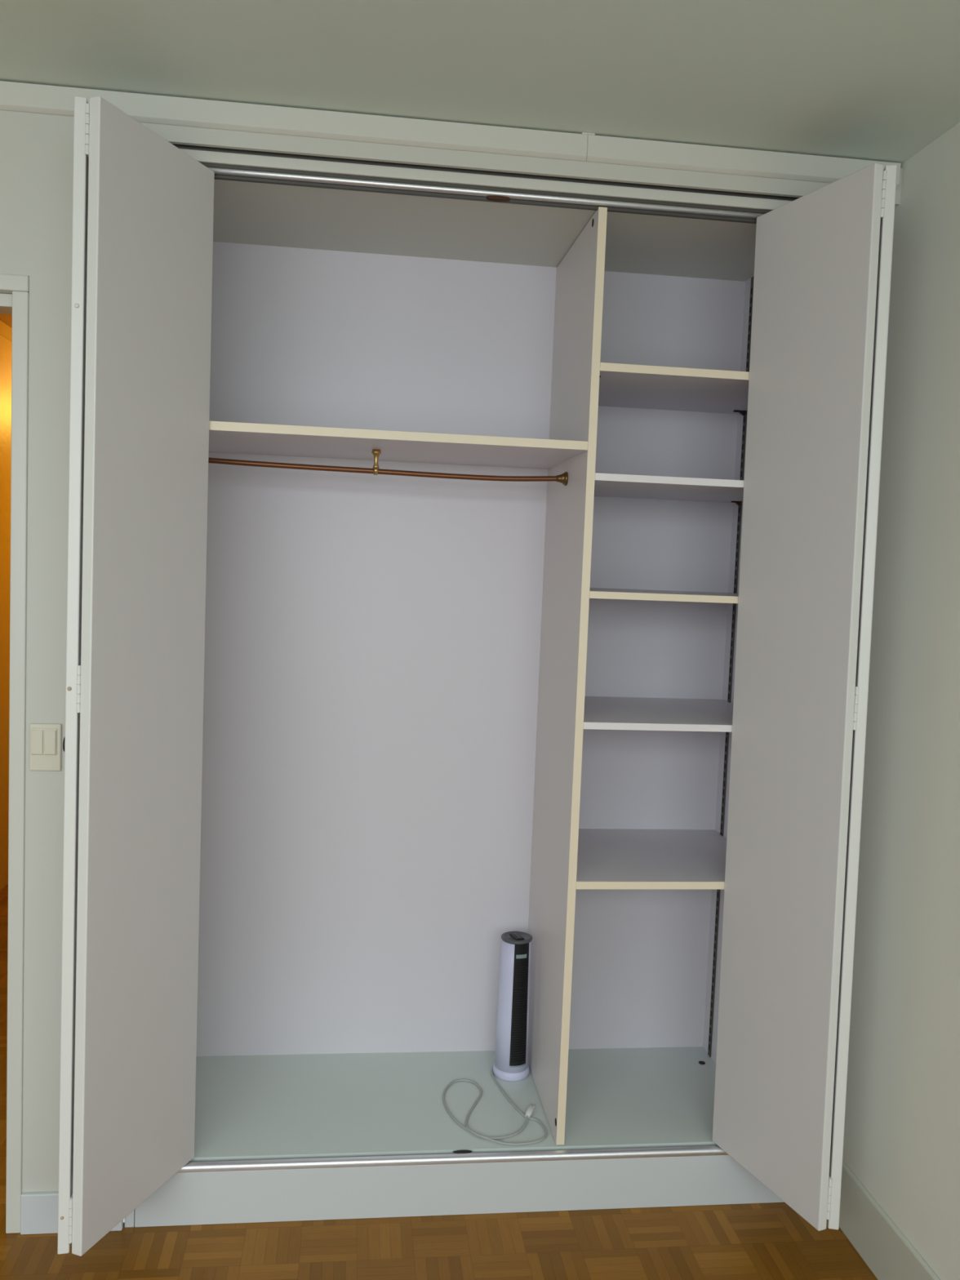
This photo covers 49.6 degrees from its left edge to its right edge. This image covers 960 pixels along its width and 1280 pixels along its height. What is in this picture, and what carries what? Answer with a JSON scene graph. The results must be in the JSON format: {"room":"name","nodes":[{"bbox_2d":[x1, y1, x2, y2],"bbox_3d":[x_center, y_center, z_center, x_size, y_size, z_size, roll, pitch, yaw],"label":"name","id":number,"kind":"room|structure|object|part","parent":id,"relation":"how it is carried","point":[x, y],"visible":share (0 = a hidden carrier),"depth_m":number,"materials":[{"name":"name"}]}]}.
{"room":"bedroom","nodes":[
{"label":"bedroom","id":0,"kind":"room"},
{"bbox_2d":[0,334,11,890],"bbox_3d":[-2.143,-0.114,4.468,0.100,2.500,4.500,2,4,-7],"label":"wall","id":1,"kind":"structure","parent":0,"point":[5,344],"depth_m":4.60,"materials":[{"name":"paint"}]},
{"bbox_2d":[0,320,12,342],"bbox_3d":[-2.034,-1.325,4.340,0.012,0.054,4.400,2,4,-7],"label":"trim","id":2,"kind":"structure","parent":1,"relation":"attached to","point":[6,331],"depth_m":4.48,"materials":[{"name":"paint"}]},
{"bbox_2d":[0,884,877,1279],"bbox_3d":[-1.318,1.329,2.808,4.520,0.080,8.200,2,4,-7],"label":"floor","id":3,"kind":"structure","parent":0,"point":[770,1241],"depth_m":2.34,"materials":[{"name":"wood"}]},
{"bbox_2d":[0,110,902,1192],"bbox_3d":[-1.217,0.077,2.272,4.315,2.500,0.100,2,4,-7],"label":"wall","id":4,"kind":"structure","parent":0,"point":[37,149],"depth_m":2.25,"materials":[{"name":"white paint"}]},
{"bbox_2d":[0,273,29,1233],"bbox_3d":[-1.429,0.266,2.257,0.868,2.108,0.106,2,4,-7],"label":"door frame","id":5,"kind":"structure","parent":4,"relation":"in","point":[14,289],"depth_m":2.25,"materials":[{"name":"white paint"}]},
{"bbox_2d":[29,723,61,771],"bbox_3d":[-0.947,0.234,2.258,0.066,0.104,0.016,2,4,-7],"label":"light switch","id":6,"kind":"object","parent":4,"relation":"attached to","point":[45,739],"visible":1,"depth_m":2.25,"materials":[{"name":"beige plastic"}]},
{"bbox_2d":[20,1191,123,1234],"bbox_3d":[-0.920,1.290,2.342,0.222,0.094,0.012,2,4,-7],"label":"baseboard","id":7,"kind":"structure","parent":4,"relation":"attached to","point":[38,1210],"depth_m":2.33,"materials":[{"name":"white paint"}]},
{"bbox_2d":[124,1209,134,1227],"bbox_3d":[-0.799,1.276,2.372,0.021,0.127,0.017,2,4,-7],"label":"trim","id":8,"kind":"structure","parent":4,"relation":"attached to","point":[130,1219],"depth_m":2.37,"materials":[{"name":"white paint"}]},
{"bbox_2d":[0,80,900,188],"bbox_3d":[-1.168,-1.136,2.130,4.304,0.058,0.012,2,4,-7],"label":"trim","id":9,"kind":"structure","parent":4,"relation":"attached to","point":[14,96],"depth_m":2.26,"materials":[{"name":"white paint"}]},
{"bbox_2d":[134,1155,784,1226],"bbox_3d":[0.033,1.302,2.474,1.653,0.127,0.018,2,4,-7],"label":"baseboard","id":10,"kind":"structure","parent":4,"relation":"attached to","point":[236,1197],"depth_m":2.45,"materials":[{"name":"white paint"}]},
{"bbox_2d":[176,1145,728,1173],"bbox_3d":[-0.035,1.228,2.468,1.773,0.019,0.034,2,4,-7],"label":"door track","id":11,"kind":"object","parent":10,"relation":"on","point":[460,1157],"visible":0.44,"depth_m":2.45,"materials":[{"name":"silver metal"}]},
{"bbox_2d":[172,143,799,213],"bbox_3d":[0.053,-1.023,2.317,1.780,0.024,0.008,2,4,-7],"label":"trim","id":12,"kind":"structure","parent":4,"relation":"attached to","point":[202,156],"depth_m":2.31,"materials":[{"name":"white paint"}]},
{"bbox_2d":[206,166,765,223],"bbox_3d":[0.050,-0.999,2.337,1.780,0.022,0.026,2,4,-7],"label":"door track","id":13,"kind":"object","parent":4,"relation":"attached to","point":[220,173],"visible":0.8,"depth_m":2.33,"materials":[{"name":"silver metal"}]},
{"bbox_2d":[57,95,214,1256],"bbox_3d":[-0.725,0.100,2.147,0.257,2.218,0.347,2,4,-7],"label":"bifold door","id":14,"kind":"structure","parent":13,"relation":"hanging from","point":[141,284],"depth_m":2.09,"materials":[{"name":"white laminate"}]},
{"bbox_3d":[-0.822,0.097,2.139,0.030,2.218,0.341,1,4,-15],"label":"door panel","id":15,"kind":"part","parent":14,"relation":"part of","materials":[{"name":"white laminate"}]},
{"bbox_2d":[712,163,897,1231],"bbox_3d":[0.751,0.145,2.320,0.268,2.218,0.363,2,4,-7],"label":"bifold door","id":16,"kind":"structure","parent":13,"relation":"hanging from","point":[823,262],"depth_m":2.25,"materials":[{"name":"white laminate"}]},
{"bbox_3d":[0.826,0.148,2.318,0.045,2.218,0.363,3,4,12],"label":"door panel","id":17,"kind":"part","parent":16,"relation":"part of","materials":[{"name":"white laminate"}]},
{"bbox_2d":[188,1046,717,1162],"bbox_3d":[-0.086,1.213,2.732,1.850,0.025,0.502,2,4,-7],"label":"floor","id":18,"kind":"structure","parent":0,"point":[259,1107],"depth_m":2.69,"materials":[{"name":"white"}]},
{"bbox_2d":[442,931,547,1145],"bbox_3d":[0.037,1.011,2.692,0.252,0.392,0.410,2,4,-7],"label":"tower fan","id":19,"kind":"object","parent":18,"relation":"on","point":[512,1042],"visible":1,"depth_m":2.81,"materials":[{"name":"white plastic"}]},
{"bbox_3d":[0.017,1.201,2.672,0.206,0.015,0.374,1,4,-23],"label":"power cord","id":20,"kind":"part","parent":19,"relation":"part of","materials":[{"name":"grey plastic"}]},
{"bbox_3d":[0.101,0.811,2.839,0.025,0.004,0.047,1,4,-22],"label":"control panel","id":21,"kind":"part","parent":19,"relation":"part of","materials":[{"name":"black plastic"}]},
{"bbox_2d":[509,942,528,1067],"bbox_3d":[0.109,0.991,2.817,0.047,0.340,0.021,2,4,-7],"label":"grille","id":22,"kind":"object","parent":19,"relation":"attached to","point":[518,952],"depth_m":2.81,"materials":[{"name":"black plastic"}]},
{"bbox_2d":[528,206,607,1145],"bbox_3d":[0.207,0.101,2.684,0.020,2.214,0.500,2,4,-7],"label":"partition panel","id":23,"kind":"object","parent":18,"relation":"on","point":[580,275],"visible":0.99,"depth_m":2.59,"materials":[{"name":"white wood"}]},
{"bbox_2d":[195,241,745,1056],"bbox_3d":[-0.074,0.076,2.917,1.850,2.500,0.030,2,4,-7],"label":"wall","id":24,"kind":"structure","parent":0,"point":[372,642],"depth_m":2.90,"materials":[{"name":"white paint"}]},
{"bbox_2d":[208,421,587,469],"bbox_3d":[-0.349,-0.484,2.573,1.145,0.020,0.500,2,4,-7],"label":"shelf","id":25,"kind":"object","parent":24,"relation":"attached to","point":[237,437],"visible":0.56,"depth_m":2.46,"materials":[{"name":"white wood"}]},
{"bbox_2d":[208,449,568,485],"bbox_3d":[-0.348,-0.440,2.555,1.145,0.065,0.037,2,4,-7],"label":"rod","id":26,"kind":"object","parent":25,"relation":"hanging from","point":[562,478],"visible":0.9,"depth_m":2.57,"materials":[{"name":"brown metal"}]},
{"bbox_2d":[0,0,959,328],"bbox_3d":[-1.218,-1.252,2.626,4.520,0.100,8.200,2,4,-7],"label":"ceiling","id":27,"kind":"structure","parent":0,"point":[872,80],"depth_m":1.99,"materials":[{"name":"white paint"}]},
{"bbox_2d":[213,178,756,281],"bbox_3d":[0.000,-1.024,2.585,1.850,0.020,0.480,2,4,-7],"label":"ceiling","id":28,"kind":"structure","parent":0,"point":[252,213],"depth_m":2.57,"materials":[{"name":"white paint"}]},
{"bbox_2d":[702,275,754,1063],"bbox_3d":[0.795,0.118,2.771,0.128,2.220,0.474,2,4,-7],"label":"wall","id":29,"kind":"structure","parent":0,"point":[748,283],"depth_m":2.96,"materials":[{"name":"white paint"}]},
{"bbox_2d":[707,275,754,1057],"bbox_3d":[0.709,0.104,2.937,0.004,2.214,0.018,2,4,-7],"label":"shelf standard","id":30,"kind":"object","parent":29,"relation":"attached to","point":[748,360],"visible":0.79,"depth_m":2.93,"materials":[{"name":"grey metal"}]},
{"bbox_2d":[576,828,726,888],"bbox_3d":[0.457,0.574,2.750,0.520,0.019,0.500,2,4,-7],"label":"shelf","id":31,"kind":"object","parent":30,"relation":"attached to","point":[607,858],"visible":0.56,"depth_m":2.69,"materials":[{"name":"white wood"}]},
{"bbox_2d":[583,696,733,732],"bbox_3d":[0.472,0.191,2.723,0.520,0.017,0.500,2,4,-7],"label":"shelf","id":32,"kind":"object","parent":30,"relation":"attached to","point":[601,713],"visible":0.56,"depth_m":2.63,"materials":[{"name":"white wood"}]},
{"bbox_2d":[589,587,738,603],"bbox_3d":[0.484,-0.117,2.702,0.520,0.017,0.500,2,4,-7],"label":"shelf","id":33,"kind":"object","parent":30,"relation":"attached to","point":[594,593],"visible":0.56,"depth_m":2.45,"materials":[{"name":"white wood"}]},
{"bbox_2d":[594,472,743,502],"bbox_3d":[0.494,-0.389,2.682,0.520,0.017,0.500,2,4,-7],"label":"shelf","id":34,"kind":"object","parent":30,"relation":"attached to","point":[611,485],"visible":0.55,"depth_m":2.55,"materials":[{"name":"white wood"}]},
{"bbox_2d":[598,362,749,413],"bbox_3d":[0.504,-0.639,2.665,0.520,0.019,0.500,2,4,-7],"label":"shelf","id":35,"kind":"object","parent":30,"relation":"attached to","point":[620,385],"visible":0.56,"depth_m":2.58,"materials":[{"name":"white wood"}]},
{"bbox_2d":[731,501,740,506],"bbox_3d":[0.714,-0.381,2.901,0.022,0.013,0.012,2,4,-7],"label":"clip","id":36,"kind":"object","parent":30,"relation":"attached to","point":[737,503],"visible":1,"depth_m":2.90,"materials":[{"name":"metal"}]},
{"bbox_2d":[733,409,745,415],"bbox_3d":[0.720,-0.630,2.883,0.030,0.013,0.012,2,4,-7],"label":"clip","id":37,"kind":"object","parent":30,"relation":"attached to","point":[742,412],"visible":1,"depth_m":2.88,"materials":[{"name":"black"}]},
{"bbox_2d":[842,122,959,1279],"bbox_3d":[1.172,0.273,0.809,0.134,2.500,3.600,2,4,-7],"label":"wall","id":38,"kind":"structure","parent":0,"point":[901,1141],"depth_m":2.25,"materials":[{"name":"white paint"}]},
{"bbox_2d":[839,1160,940,1279],"bbox_3d":[1.060,1.444,0.837,0.013,0.151,3.488,2,4,-7],"label":"baseboard","id":39,"kind":"structure","parent":38,"relation":"attached to","point":[886,1251],"depth_m":2.30,"materials":[{"name":"beige paint"}]}
]}

